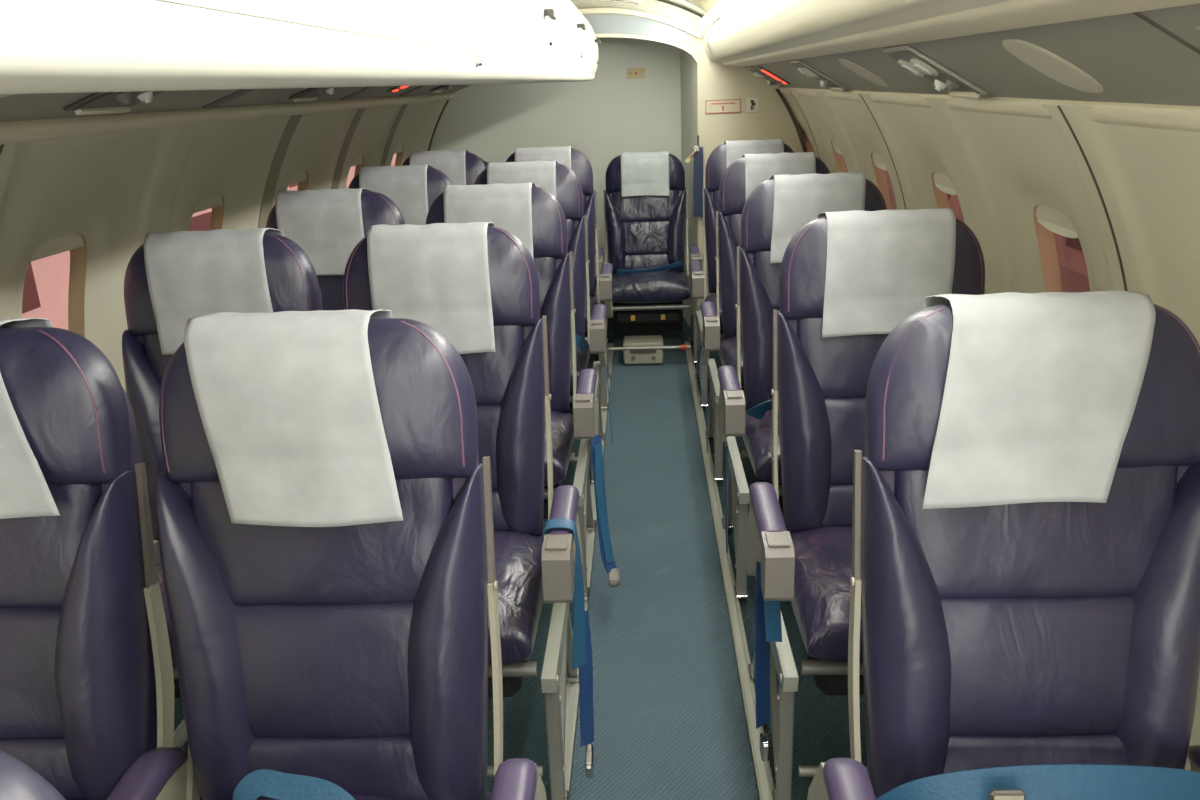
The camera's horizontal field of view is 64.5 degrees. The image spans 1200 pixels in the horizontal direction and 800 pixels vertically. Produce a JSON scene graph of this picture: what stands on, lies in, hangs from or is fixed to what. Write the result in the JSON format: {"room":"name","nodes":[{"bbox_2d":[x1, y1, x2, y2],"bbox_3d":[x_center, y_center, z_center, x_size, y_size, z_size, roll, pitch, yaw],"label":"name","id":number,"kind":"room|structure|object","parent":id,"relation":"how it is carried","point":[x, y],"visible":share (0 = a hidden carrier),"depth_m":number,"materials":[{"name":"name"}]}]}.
{"room":"aircraft cabin","nodes":[
{"label":"aircraft cabin","id":0,"kind":"room"},
{"bbox_2d":[0,100,446,543],"bbox_3d":[-1.087,-0.004,2.341,0.241,1.325,6.950,-1,18,3],"label":"wall","id":1,"kind":"structure","parent":0,"point":[113,190],"depth_m":2.30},
{"bbox_2d":[24,233,86,336],"bbox_3d":[-1.201,-0.192,2.088,0.113,0.330,0.236,-1,18,3],"label":"window","id":2,"kind":"structure","parent":1,"relation":"in","point":[78,256],"depth_m":2.19,"materials":[{"name":"brown"}]},
{"bbox_2d":[63,91,163,114],"bbox_3d":[-0.832,-0.583,1.761,0.226,0.094,0.220,-1,18,3],"label":"reading light panel","id":3,"kind":"object","parent":1,"relation":"attached to","point":[98,102],"visible":0.42,"depth_m":1.73,"materials":[{"name":"grey"}]},
{"bbox_2d":[173,718,187,747],"bbox_3d":[-0.936,0.716,2.234,0.032,0.017,6.300,-1,18,3],"label":"trim","id":4,"kind":"structure","parent":1,"relation":"attached to","point":[180,734],"depth_m":2.12,"materials":[{"name":"grey"}]},
{"bbox_2d":[193,195,224,229],"bbox_3d":[-1.170,-0.431,2.798,0.113,0.330,0.236,-1,18,3],"label":"window","id":5,"kind":"structure","parent":1,"relation":"in","point":[217,215],"depth_m":2.88,"materials":[{"name":"brown"}]},
{"bbox_2d":[0,93,453,144],"bbox_3d":[-1.006,-0.634,2.127,0.066,0.055,6.950,-1,18,3],"label":"trim","id":6,"kind":"structure","parent":1,"relation":"attached to","point":[21,131],"depth_m":2.15,"materials":[{"name":"beige"}]},
{"bbox_2d":[202,89,254,107],"bbox_3d":[-0.825,-0.766,2.301,0.272,0.102,0.075,-1,18,3],"label":"strip","id":7,"kind":"object","parent":1,"relation":"attached to","point":[240,92],"visible":0.42,"depth_m":2.30,"materials":[{"name":"grey"}]},
{"bbox_2d":[0,84,471,121],"bbox_3d":[-0.819,-0.704,2.095,0.335,0.122,6.950,-1,18,3],"label":"trim","id":8,"kind":"structure","parent":1,"relation":"attached to","point":[18,107],"depth_m":2.10,"materials":[{"name":"grey"}]},
{"bbox_2d":[258,115,301,227],"bbox_3d":[-1.049,-0.706,3.112,0.187,0.445,0.100,-1,18,3],"label":"trim","id":9,"kind":"structure","parent":1,"relation":"attached to","point":[270,187],"depth_m":3.10,"materials":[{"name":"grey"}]},
{"bbox_2d":[297,171,307,190],"bbox_3d":[-1.139,-0.672,3.518,0.113,0.330,0.236,-1,18,3],"label":"window","id":10,"kind":"structure","parent":1,"relation":"in","point":[302,185],"depth_m":3.59,"materials":[{"name":"brown"}]},
{"bbox_2d":[288,87,338,101],"bbox_3d":[-0.786,-0.942,2.832,0.226,0.094,0.220,-1,18,3],"label":"reading light panel","id":11,"kind":"object","parent":1,"relation":"attached to","point":[310,94],"visible":0.43,"depth_m":2.79,"materials":[{"name":"grey"}]},
{"bbox_2d":[331,108,365,188],"bbox_3d":[-1.018,-0.945,3.823,0.187,0.445,0.100,-1,18,3],"label":"trim","id":12,"kind":"structure","parent":1,"relation":"attached to","point":[341,159],"depth_m":3.80,"materials":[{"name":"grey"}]},
{"bbox_2d":[340,86,374,99],"bbox_3d":[-0.780,-1.119,3.353,0.272,0.102,0.075,-1,18,3],"label":"strip","id":13,"kind":"object","parent":1,"relation":"attached to","point":[365,88],"visible":0.42,"depth_m":3.35,"materials":[{"name":"grey"}]},
{"bbox_2d":[380,104,407,165],"bbox_3d":[-0.989,-1.177,4.514,0.187,0.445,0.100,-1,18,3],"label":"trim","id":14,"kind":"structure","parent":1,"relation":"attached to","point":[398,118],"depth_m":4.48,"materials":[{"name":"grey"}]},
{"bbox_2d":[394,145,403,165],"bbox_3d":[-1.078,-1.156,4.958,0.113,0.330,0.236,-1,18,3],"label":"window","id":15,"kind":"structure","parent":1,"relation":"in","point":[399,156],"depth_m":5.04,"materials":[{"name":"brown"}]},
{"bbox_2d":[430,85,451,92],"bbox_3d":[-0.709,-1.547,4.631,0.207,0.088,0.200,-1,18,3],"label":"reading light panel","id":16,"kind":"object","parent":1,"relation":"attached to","point":[438,89],"visible":0.5,"depth_m":4.59,"materials":[{"name":"grey"}]},
{"bbox_2d":[174,317,866,799],"bbox_3d":[-0.073,0.623,2.508,2.100,0.040,6.950,-1,18,3],"label":"floor","id":17,"kind":"structure","parent":0,"point":[821,733],"depth_m":2.18,"materials":[{"name":"carpet"}]},
{"bbox_2d":[0,327,187,799],"bbox_3d":[-0.828,0.486,1.196,0.511,1.076,0.579,-1,18,3],"label":"seat","id":18,"kind":"object","parent":17,"relation":"on","point":[87,679],"visible":0.93,"depth_m":1.24,"materials":[{"name":"purple leather"}]},
{"bbox_2d":[0,318,59,518],"bbox_3d":[-0.846,0.015,1.260,0.319,0.242,0.188,-1,18,3],"label":"headrest cover","id":19,"kind":"object","parent":18,"relation":"attached to","point":[24,490],"visible":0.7,"depth_m":1.20,"materials":[{"name":"fabric"}]},
{"bbox_2d":[122,234,322,698],"bbox_3d":[-0.813,0.232,1.955,0.477,1.076,0.579,-1,18,3],"label":"seat","id":20,"kind":"object","parent":17,"relation":"on","point":[293,285],"visible":0.2,"depth_m":1.99,"materials":[{"name":"purple leather"}]},
{"bbox_2d":[154,541,176,668],"bbox_3d":[-0.794,0.385,1.932,0.424,0.156,0.440,-1,18,3],"label":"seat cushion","id":21,"kind":"object","parent":20,"relation":"on","point":[156,546],"depth_m":1.76,"materials":[{"name":"purple leather"}]},
{"bbox_2d":[143,228,284,354],"bbox_3d":[-0.799,-0.240,2.018,0.274,0.243,0.187,-1,18,3],"label":"headrest cover","id":22,"kind":"object","parent":20,"relation":"attached to","point":[190,274],"visible":0.82,"depth_m":1.95,"materials":[{"name":"fabric"}]},
{"bbox_2d":[266,191,404,310],"bbox_3d":[-0.780,-0.022,2.712,0.477,1.076,0.579,-1,18,3],"label":"seat","id":23,"kind":"object","parent":17,"relation":"on","point":[377,208],"visible":0.09,"depth_m":2.73,"materials":[{"name":"purple leather"}]},
{"bbox_2d":[275,188,370,275],"bbox_3d":[-0.793,-0.495,2.777,0.265,0.240,0.185,-1,18,3],"label":"headrest cover","id":24,"kind":"object","parent":23,"relation":"attached to","point":[327,224],"visible":0.77,"depth_m":2.71,"materials":[{"name":"fabric"}]},
{"bbox_2d":[348,168,452,210],"bbox_3d":[-0.748,-0.277,3.470,0.477,1.076,0.579,-1,18,3],"label":"seat","id":25,"kind":"object","parent":17,"relation":"on","point":[437,180],"visible":0.16,"depth_m":3.48,"materials":[{"name":"purple leather"}]},
{"bbox_2d":[359,165,433,224],"bbox_3d":[-0.750,-0.748,3.534,0.250,0.242,0.186,-1,18,3],"label":"headrest cover","id":26,"kind":"object","parent":25,"relation":"attached to","point":[406,186],"visible":0.67,"depth_m":3.46,"materials":[{"name":"fabric"}]},
{"bbox_2d":[402,152,486,184],"bbox_3d":[-0.715,-0.531,4.228,0.477,1.076,0.579,-1,18,3],"label":"seat","id":27,"kind":"object","parent":17,"relation":"on","point":[474,165],"visible":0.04,"depth_m":4.23,"materials":[{"name":"purple leather"}]},
{"bbox_2d":[410,150,468,184],"bbox_3d":[-0.717,-1.003,4.292,0.250,0.242,0.186,-1,18,3],"label":"headrest cover","id":28,"kind":"object","parent":27,"relation":"attached to","point":[451,163],"visible":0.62,"depth_m":4.22,"materials":[{"name":"fabric"}]},
{"bbox_2d":[564,343,613,799],"bbox_3d":[-0.067,0.698,2.191,0.032,0.017,6.300,-1,18,3],"label":"trim","id":29,"kind":"structure","parent":17,"relation":"on","point":[572,689],"depth_m":2.22,"materials":[{"name":"grey"}]},
{"bbox_2d":[0,751,65,799],"bbox_3d":[-0.407,0.742,0.383,0.477,1.076,0.579,-1,18,3],"label":"seat","id":30,"kind":"object","parent":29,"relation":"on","point":[18,781],"visible":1,"depth_m":0.45,"materials":[{"name":"purple leather"}]},
{"bbox_2d":[156,318,546,799],"bbox_3d":[-0.326,0.477,1.167,0.511,1.076,0.587,-1,18,3],"label":"seat","id":31,"kind":"object","parent":29,"relation":"on","point":[350,662],"visible":0.82,"depth_m":1.23,"materials":[{"name":"purple leather"}]},
{"bbox_2d":[184,309,402,526],"bbox_3d":[-0.379,0.010,1.237,0.267,0.252,0.190,-1,18,3],"label":"headrest cover","id":32,"kind":"object","parent":31,"relation":"attached to","point":[287,401],"visible":0.98,"depth_m":1.17,"materials":[{"name":"fabric"}]},
{"bbox_2d":[257,791,490,799],"bbox_3d":[-0.357,0.629,1.151,0.424,0.156,0.440,-1,18,3],"label":"seat cushion","id":33,"kind":"object","parent":31,"relation":"on","point":[358,795],"depth_m":1.26,"materials":[{"name":"purple leather"}]},
{"bbox_2d":[343,227,593,799],"bbox_3d":[-0.282,0.223,1.923,0.540,1.076,0.606,-1,18,3],"label":"seat","id":34,"kind":"object","parent":29,"relation":"on","point":[534,568],"visible":0.46,"depth_m":1.95,"materials":[{"name":"purple leather"}]},
{"bbox_2d":[367,222,495,353],"bbox_3d":[-0.342,-0.240,1.995,0.255,0.260,0.191,-1,18,3],"label":"headrest cover","id":35,"kind":"object","parent":34,"relation":"attached to","point":[436,275],"visible":0.91,"depth_m":1.93,"materials":[{"name":"fabric"}]},
{"bbox_2d":[488,530,543,665],"bbox_3d":[-0.325,0.374,1.908,0.424,0.158,0.440,-1,18,3],"label":"seat cushion","id":36,"kind":"object","parent":34,"relation":"on","point":[518,553],"depth_m":1.80,"materials":[{"name":"purple leather"}]},
{"bbox_2d":[426,186,619,600],"bbox_3d":[-0.235,-0.027,2.665,0.570,1.076,0.640,-1,18,3],"label":"seat","id":37,"kind":"object","parent":29,"relation":"on","point":[552,260],"visible":0.28,"depth_m":2.70,"materials":[{"name":"purple leather"}]},
{"bbox_2d":[443,183,535,259],"bbox_3d":[-0.313,-0.499,2.754,0.250,0.253,0.187,-1,18,3],"label":"headrest cover","id":38,"kind":"object","parent":37,"relation":"attached to","point":[508,206],"visible":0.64,"depth_m":2.68,"materials":[{"name":"fabric"}]},
{"bbox_2d":[544,410,573,485],"bbox_3d":[-0.292,0.121,2.666,0.424,0.156,0.440,-1,18,3],"label":"seat cushion","id":39,"kind":"object","parent":37,"relation":"on","point":[562,422],"depth_m":2.57,"materials":[{"name":"purple leather"}]},
{"bbox_2d":[474,163,612,483],"bbox_3d":[-0.223,-0.286,3.439,0.528,1.076,0.606,-1,18,3],"label":"seat","id":40,"kind":"object","parent":29,"relation":"on","point":[569,194],"visible":0.22,"depth_m":3.46,"materials":[{"name":"purple leather"}]},
{"bbox_2d":[487,161,557,197],"bbox_3d":[-0.280,-0.754,3.511,0.250,0.251,0.187,-1,18,3],"label":"headrest cover","id":41,"kind":"object","parent":40,"relation":"attached to","point":[542,174],"visible":0.44,"depth_m":3.44,"materials":[{"name":"fabric"}]},
{"bbox_2d":[570,344,589,390],"bbox_3d":[-0.260,-0.135,3.424,0.424,0.158,0.440,-1,18,3],"label":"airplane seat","id":42,"kind":"object","parent":40,"relation":"on","point":[582,350],"depth_m":3.34,"materials":[{"name":"purple leather"}]},
{"bbox_2d":[505,149,612,409],"bbox_3d":[-0.196,-0.541,4.198,0.511,1.076,0.587,-1,18,3],"label":"seat","id":43,"kind":"object","parent":29,"relation":"on","point":[580,164],"visible":0.29,"depth_m":4.22,"materials":[{"name":"purple leather"}]},
{"bbox_2d":[515,146,572,168],"bbox_3d":[-0.248,-1.007,4.269,0.250,0.252,0.189,-1,18,3],"label":"headrest cover","id":44,"kind":"object","parent":43,"relation":"attached to","point":[562,155],"visible":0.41,"depth_m":4.19,"materials":[{"name":"fabric"}]},
{"bbox_2d":[585,295,597,331],"bbox_3d":[-0.228,-0.388,4.181,0.424,0.156,0.440,-1,18,3],"label":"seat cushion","id":45,"kind":"object","parent":43,"relation":"on","point":[593,301],"depth_m":4.11,"materials":[{"name":"purple leather"}]},
{"bbox_2d":[595,154,701,362],"bbox_3d":[0.238,-0.726,4.835,0.525,0.995,0.587,-1,18,3],"label":"seat","id":46,"kind":"object","parent":17,"relation":"on","point":[646,239],"visible":0.89,"depth_m":4.88,"materials":[{"name":"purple leather"}]},
{"bbox_2d":[621,151,668,196],"bbox_3d":[0.233,-1.171,4.913,0.244,0.219,0.184,-1,18,3],"label":"headrest cover","id":47,"kind":"object","parent":46,"relation":"attached to","point":[642,173],"visible":1,"depth_m":4.85,"materials":[{"name":"white fabric"}]},
{"bbox_2d":[612,268,690,302],"bbox_3d":[0.239,-0.585,4.813,0.424,0.147,0.440,-1,18,3],"label":"seat cushion","id":48,"kind":"object","parent":46,"relation":"on","point":[629,285],"depth_m":4.62,"materials":[{"name":"purple leather"}]},
{"bbox_2d":[569,338,757,799],"bbox_3d":[0.141,0.684,2.229,0.375,0.006,6.400,-1,18,3],"label":"carpet","id":49,"kind":"object","parent":17,"relation":"on","point":[670,723],"visible":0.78,"depth_m":2.50,"materials":[{"name":"carpet"}]},
{"bbox_2d":[623,335,662,364],"bbox_3d":[0.220,-0.254,4.820,0.200,0.110,0.169,-1,18,3],"label":"equipment box","id":50,"kind":"object","parent":49,"relation":"on","point":[632,356],"visible":1,"depth_m":4.75,"materials":[{"name":"beige"}]},
{"bbox_2d":[684,341,774,799],"bbox_3d":[0.344,0.690,2.170,0.032,0.017,6.300,-1,18,3],"label":"trim","id":51,"kind":"structure","parent":17,"relation":"on","point":[764,780],"depth_m":2.52,"materials":[{"name":"grey"}]},
{"bbox_2d":[689,143,793,407],"bbox_3d":[0.663,-0.558,4.156,0.544,1.076,0.587,-1,18,3],"label":"seat","id":52,"kind":"object","parent":17,"relation":"on","point":[715,168],"visible":0.2,"depth_m":4.20,"materials":[{"name":"purple leather"}]},
{"bbox_2d":[705,291,722,328],"bbox_3d":[0.682,-0.407,4.136,0.424,0.156,0.440,-1,18,3],"label":"armrest","id":53,"kind":"object","parent":52,"relation":"on","point":[712,297],"depth_m":4.12,"materials":[{"name":"purple leather"}]},
{"bbox_2d":[724,139,783,168],"bbox_3d":[0.682,-1.031,4.221,0.250,0.241,0.188,-1,18,3],"label":"headrest cover","id":54,"kind":"object","parent":52,"relation":"attached to","point":[735,150],"visible":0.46,"depth_m":4.15,"materials":[{"name":"fabric"}]},
{"bbox_2d":[699,157,829,481],"bbox_3d":[0.624,-0.304,3.398,0.557,1.076,0.587,-1,18,3],"label":"seat","id":55,"kind":"object","parent":17,"relation":"on","point":[732,190],"visible":0.3,"depth_m":3.44,"materials":[{"name":"purple leather"}]},
{"bbox_2d":[718,335,743,387],"bbox_3d":[0.650,-0.153,3.378,0.424,0.158,0.440,-1,18,3],"label":"seat cushion","id":56,"kind":"object","parent":55,"relation":"on","point":[727,353],"depth_m":3.35,"materials":[{"name":"purple leather"}]},
{"bbox_2d":[742,152,815,199],"bbox_3d":[0.649,-0.777,3.465,0.250,0.243,0.185,-1,18,3],"label":"headrest cover","id":57,"kind":"object","parent":55,"relation":"attached to","point":[759,168],"visible":0.5,"depth_m":3.39,"materials":[{"name":"fabric"}]},
{"bbox_2d":[717,178,886,598],"bbox_3d":[0.598,-0.049,2.640,0.544,1.076,0.587,-1,18,3],"label":"seat","id":58,"kind":"object","parent":17,"relation":"on","point":[758,293],"visible":0.37,"depth_m":2.67,"materials":[{"name":"purple leather"}]},
{"bbox_2d":[742,410,781,482],"bbox_3d":[0.617,0.102,2.621,0.424,0.156,0.440,-1,18,3],"label":"seat cushion","id":59,"kind":"object","parent":58,"relation":"on","point":[757,439],"depth_m":2.52,"materials":[{"name":"purple leather"}]},
{"bbox_2d":[769,172,865,262],"bbox_3d":[0.609,-0.523,2.708,0.265,0.243,0.186,-1,18,3],"label":"headrest cover","id":60,"kind":"object","parent":58,"relation":"attached to","point":[798,199],"visible":0.69,"depth_m":2.63,"materials":[{"name":"fabric"}]},
{"bbox_2d":[745,217,984,799],"bbox_3d":[0.563,0.205,1.882,0.549,1.076,0.587,-1,18,3],"label":"seat","id":61,"kind":"object","parent":17,"relation":"on","point":[803,558],"visible":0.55,"depth_m":1.92,"materials":[{"name":"purple leather"}]},
{"bbox_2d":[790,526,862,663],"bbox_3d":[0.585,0.356,1.863,0.424,0.158,0.440,-1,18,3],"label":"seat cushion","id":62,"kind":"object","parent":61,"relation":"on","point":[820,603],"depth_m":1.75,"materials":[{"name":"purple leather"}]},
{"bbox_2d":[817,208,955,337],"bbox_3d":[0.576,-0.269,1.950,0.262,0.241,0.186,-1,18,3],"label":"headrest cover","id":63,"kind":"object","parent":61,"relation":"attached to","point":[882,266],"visible":0.9,"depth_m":1.88,"materials":[{"name":"fabric"}]},
{"bbox_2d":[807,304,1199,799],"bbox_3d":[0.533,0.460,1.125,0.546,1.076,0.587,-1,18,3],"label":"seat","id":64,"kind":"object","parent":17,"relation":"on","point":[1034,650],"visible":0.88,"depth_m":1.18,"materials":[{"name":"purple leather"}]},
{"bbox_2d":[922,290,1155,508],"bbox_3d":[0.526,-0.013,1.192,0.270,0.244,0.186,-1,18,3],"label":"headrest cover","id":65,"kind":"object","parent":64,"relation":"attached to","point":[1042,390],"visible":0.98,"depth_m":1.12,"materials":[{"name":"fabric"}]},
{"bbox_2d":[30,0,1075,261],"bbox_3d":[-0.123,-0.744,2.052,2.105,0.737,6.950,-1,18,3],"label":"ceiling","id":66,"kind":"structure","parent":0,"point":[700,8],"depth_m":2.68,"materials":[{"name":"beige"}]},
{"bbox_2d":[601,0,640,4],"bbox_3d":[0.073,-1.782,4.202,0.220,0.065,0.160,-1,18,3],"label":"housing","id":67,"kind":"object","parent":66,"relation":"attached to","point":[637,2],"visible":1,"depth_m":4.17,"materials":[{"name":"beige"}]},
{"bbox_2d":[705,0,735,23],"bbox_3d":[0.432,-1.420,3.464,0.034,0.039,1.040,-1,18,3],"label":"recessed light","id":68,"kind":"object","parent":66,"relation":"in","point":[721,6],"visible":0.98,"depth_m":3.44,"materials":[{"name":"white"}]},
{"bbox_2d":[430,37,680,317],"bbox_3d":[0.037,-1.350,5.526,2.220,1.780,0.030,-1,18,3],"label":"wall","id":69,"kind":"structure","parent":0,"point":[607,116],"depth_m":5.43,"materials":[{"name":"grey"}]},
{"bbox_2d":[0,0,600,93],"bbox_3d":[-0.411,-0.753,1.728,0.598,0.345,6.280,-1,18,3],"label":"bin","id":70,"kind":"object","parent":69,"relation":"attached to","point":[47,46],"visible":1,"depth_m":0.64,"materials":[{"name":"beige"}]},
{"bbox_2d":[428,100,448,150],"bbox_3d":[-0.935,-1.106,5.621,0.234,1.325,0.024,-1,18,3],"label":"trim","id":71,"kind":"structure","parent":69,"relation":"attached to","point":[446,103],"depth_m":5.46,"materials":[{"name":"brown"}]},
{"bbox_2d":[627,67,644,78],"bbox_3d":[0.203,-1.836,5.336,0.099,0.056,0.004,-1,18,3],"label":"placard","id":72,"kind":"object","parent":69,"relation":"attached to","point":[631,72],"visible":1,"depth_m":5.33,"materials":[{"name":"brown"}]},
{"bbox_2d":[697,15,802,310],"bbox_3d":[0.811,-1.119,4.939,0.605,1.659,0.035,-1,18,3],"label":"wall","id":73,"kind":"structure","parent":0,"point":[772,120],"depth_m":4.81,"materials":[{"name":"beige"}]},
{"bbox_2d":[570,0,697,63],"bbox_3d":[0.033,-1.838,4.739,0.900,0.343,0.050,-1,18,3],"label":"trim","id":74,"kind":"structure","parent":73,"relation":"attached to","point":[686,18],"depth_m":4.68,"materials":[{"name":"beige"}]},
{"bbox_2d":[583,15,685,45],"bbox_3d":[0.061,-1.825,4.712,0.728,0.161,0.017,-1,18,3],"label":"trim","id":75,"kind":"structure","parent":73,"relation":"attached to","point":[601,24],"depth_m":4.69,"materials":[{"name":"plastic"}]},
{"bbox_2d":[578,8,700,38],"bbox_3d":[0.095,-1.849,4.685,0.800,0.157,0.060,-1,18,3],"label":"trim","id":76,"kind":"structure","parent":73,"relation":"attached to","point":[591,10],"depth_m":4.64,"materials":[{"name":"beige"}]},
{"bbox_2d":[595,34,696,61],"bbox_3d":[0.091,-1.747,4.736,0.783,0.151,0.030,-1,18,3],"label":"trim","id":77,"kind":"structure","parent":73,"relation":"attached to","point":[596,35],"depth_m":4.70,"materials":[{"name":"beige"}]},
{"bbox_2d":[681,49,697,326],"bbox_3d":[0.492,-1.174,5.233,0.001,1.600,0.603,-3,18,-2],"label":"door","id":78,"kind":"structure","parent":73,"relation":"in","point":[689,68],"depth_m":5.17,"materials":[{"name":"grey"}]},
{"bbox_2d":[685,135,702,216],"bbox_3d":[0.484,-1.147,4.885,0.096,0.410,0.044,-1,18,3],"label":"extension","id":79,"kind":"object","parent":73,"relation":"hanging from","point":[697,153],"visible":0.94,"depth_m":4.89,"materials":[{"name":"blue"}]},
{"bbox_2d":[705,99,740,113],"bbox_3d":[0.622,-1.484,4.803,0.181,0.069,0.004,-1,18,3],"label":"placard","id":80,"kind":"object","parent":73,"relation":"attached to","point":[718,106],"visible":1,"depth_m":4.80,"materials":[{"name":"beige"}]},
{"bbox_2d":[747,98,757,111],"bbox_3d":[0.770,-1.488,4.795,0.056,0.070,0.004,-1,18,3],"label":"placard","id":81,"kind":"object","parent":73,"relation":"attached to","point":[752,103],"visible":1,"depth_m":4.79,"materials":[{"name":"beige"}]},
{"bbox_2d":[748,67,781,86],"bbox_3d":[0.792,-1.550,4.566,0.147,0.094,0.148,-1,18,3],"label":"reading light panel","id":82,"kind":"object","parent":73,"relation":"attached to","point":[755,72],"visible":1,"depth_m":4.52,"materials":[{"name":"grey"}]},
{"bbox_2d":[775,89,807,151],"bbox_3d":[1.008,-0.942,4.956,0.216,1.300,0.024,-1,18,3],"label":"trim","id":83,"kind":"structure","parent":73,"relation":"attached to","point":[782,97],"depth_m":4.79,"materials":[{"name":"brown"}]},
{"bbox_2d":[703,0,1011,62],"bbox_3d":[0.431,-0.756,1.707,0.097,0.185,6.350,-1,18,3],"label":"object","id":84,"kind":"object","parent":73,"relation":"attached to","point":[752,28],"depth_m":1.98,"materials":[{"name":"beige"}]},
{"bbox_2d":[722,0,1199,67],"bbox_3d":[0.527,-0.661,1.735,0.097,0.024,6.350,-1,18,3],"label":"trim","id":85,"kind":"structure","parent":73,"relation":"attached to","point":[1014,14],"depth_m":1.22,"materials":[{"name":"beige"}]},
{"bbox_2d":[783,89,1199,745],"bbox_3d":[0.903,-0.033,2.246,0.223,1.300,6.950,-1,18,3],"label":"wall","id":86,"kind":"structure","parent":0,"point":[1148,179],"depth_m":1.82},
{"bbox_2d":[758,66,789,83],"bbox_3d":[0.772,-1.443,4.223,0.131,0.079,0.110,-1,18,3],"label":"warning sign","id":87,"kind":"object","parent":86,"relation":"attached to","point":[764,70],"visible":1,"depth_m":4.19,"materials":[{"name":"red"}]},
{"bbox_2d":[789,60,846,91],"bbox_3d":[0.734,-1.096,3.211,0.164,0.105,0.200,-1,18,3],"label":"reading light panel","id":88,"kind":"object","parent":86,"relation":"attached to","point":[825,81],"visible":1,"depth_m":3.15,"materials":[{"name":"grey"}]},
{"bbox_2d":[831,140,845,172],"bbox_3d":[1.066,-0.959,4.130,0.113,0.330,0.236,-1,18,3],"label":"window","id":89,"kind":"structure","parent":86,"relation":"in","point":[838,156],"depth_m":4.21,"materials":[{"name":"beige"}]},
{"bbox_2d":[839,59,888,86],"bbox_3d":[0.712,-0.883,2.566,0.130,0.077,0.170,-1,18,3],"label":"air vent","id":90,"kind":"object","parent":86,"relation":"attached to","point":[854,67],"visible":1,"depth_m":2.55,"materials":[{"name":"beige"}]},
{"bbox_2d":[871,153,891,209],"bbox_3d":[1.035,-0.717,3.410,0.113,0.330,0.236,-1,18,3],"label":"window","id":91,"kind":"structure","parent":86,"relation":"in","point":[878,168],"depth_m":3.50,"materials":[{"name":"beige"}]},
{"bbox_2d":[874,162,886,169],"bbox_3d":[0.998,-0.830,3.374,0.027,0.075,0.229,-1,18,3],"label":"shade","id":92,"kind":"object","parent":91,"relation":"attached to","point":[877,166],"depth_m":3.41,"materials":[{"name":"beige"}]},
{"bbox_2d":[860,94,905,209],"bbox_3d":[0.928,-0.336,3.152,0.200,1.300,0.007,-1,18,3],"label":"trim","id":93,"kind":"structure","parent":86,"relation":"attached to","point":[860,94],"depth_m":3.00,"materials":[{"name":"brown"}]},
{"bbox_2d":[882,45,987,98],"bbox_3d":[0.679,-0.669,1.942,0.164,0.105,0.200,-1,18,3],"label":"reading light panel","id":94,"kind":"object","parent":86,"relation":"attached to","point":[913,61],"visible":1,"depth_m":1.89,"materials":[{"name":"grey"}]},
{"bbox_2d":[932,172,956,208],"bbox_3d":[1.004,-0.475,2.690,0.113,0.330,0.236,-1,18,3],"label":"window","id":95,"kind":"structure","parent":86,"relation":"in","point":[941,192],"depth_m":2.77,"materials":[{"name":"beige"}]},
{"bbox_2d":[935,183,956,194],"bbox_3d":[0.967,-0.588,2.654,0.027,0.075,0.229,-1,18,3],"label":"shade","id":96,"kind":"object","parent":95,"relation":"attached to","point":[939,189],"depth_m":2.70,"materials":[{"name":"beige"}]},
{"bbox_2d":[745,3,1199,105],"bbox_3d":[0.673,-0.611,1.746,0.205,0.119,6.350,-1,18,3],"label":"overhead service panel","id":97,"kind":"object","parent":86,"relation":"attached to","point":[1133,60],"depth_m":1.31,"materials":[{"name":"grey"}]},
{"bbox_2d":[779,87,1199,131],"bbox_3d":[0.804,-0.546,1.762,0.068,0.043,6.350,-1,18,3],"label":"trim","id":98,"kind":"structure","parent":86,"relation":"attached to","point":[1161,118],"depth_m":1.64,"materials":[{"name":"beige"}]},
{"bbox_2d":[1002,39,1102,92],"bbox_3d":[0.661,-0.489,1.391,0.136,0.080,0.144,-1,18,3],"label":"air vent","id":99,"kind":"object","parent":86,"relation":"attached to","point":[1053,66],"visible":1,"depth_m":1.38,"materials":[{"name":"beige"}]},
{"bbox_2d":[1033,205,1081,291],"bbox_3d":[0.974,-0.237,1.980,0.113,0.330,0.236,-1,18,3],"label":"window","id":100,"kind":"structure","parent":86,"relation":"in","point":[1045,231],"depth_m":2.07,"materials":[{"name":"beige"}]},
{"bbox_2d":[1038,219,1077,237],"bbox_3d":[0.936,-0.350,1.943,0.027,0.075,0.229,-1,18,3],"label":"shade","id":101,"kind":"object","parent":100,"relation":"attached to","point":[1044,227],"depth_m":1.98,"materials":[{"name":"beige"}]},
{"bbox_2d":[1057,106,1127,290],"bbox_3d":[0.868,0.134,1.750,0.200,1.300,0.007,-1,18,3],"label":"trim","id":102,"kind":"structure","parent":86,"relation":"attached to","point":[1059,108],"depth_m":1.59,"materials":[{"name":"brown"}]},
{"bbox_2d":[1133,12,1199,54],"bbox_3d":[0.640,-0.359,0.998,0.205,0.121,0.006,-1,18,3],"label":"trim","id":103,"kind":"structure","parent":86,"relation":"attached to","point":[1138,14],"depth_m":0.99,"materials":[{"name":"brown"}]},
{"label":"outside","id":104,"kind":"structure","parent":0,"visible":0},
{"bbox_2d":[842,155,1090,292],"bbox_3d":[0.545,0.575,10.727,60.000,0.100,80.000,-1,18,3],"label":"ground","id":105,"kind":"structure","parent":104,"point":[1072,281],"depth_m":18.24,"materials":[{"name":"red"}]},
{"bbox_2d":[22,153,396,329],"bbox_3d":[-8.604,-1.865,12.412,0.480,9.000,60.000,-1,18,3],"label":"windows","id":106,"kind":"structure","parent":105,"relation":"on","point":[46,284],"depth_m":14.50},
{"bbox_2d":[844,161,1087,276],"bbox_3d":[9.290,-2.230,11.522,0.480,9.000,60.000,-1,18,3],"label":"windows","id":107,"kind":"structure","parent":105,"relation":"on","point":[1070,254],"depth_m":19.39,"materials":[{"name":"red"}]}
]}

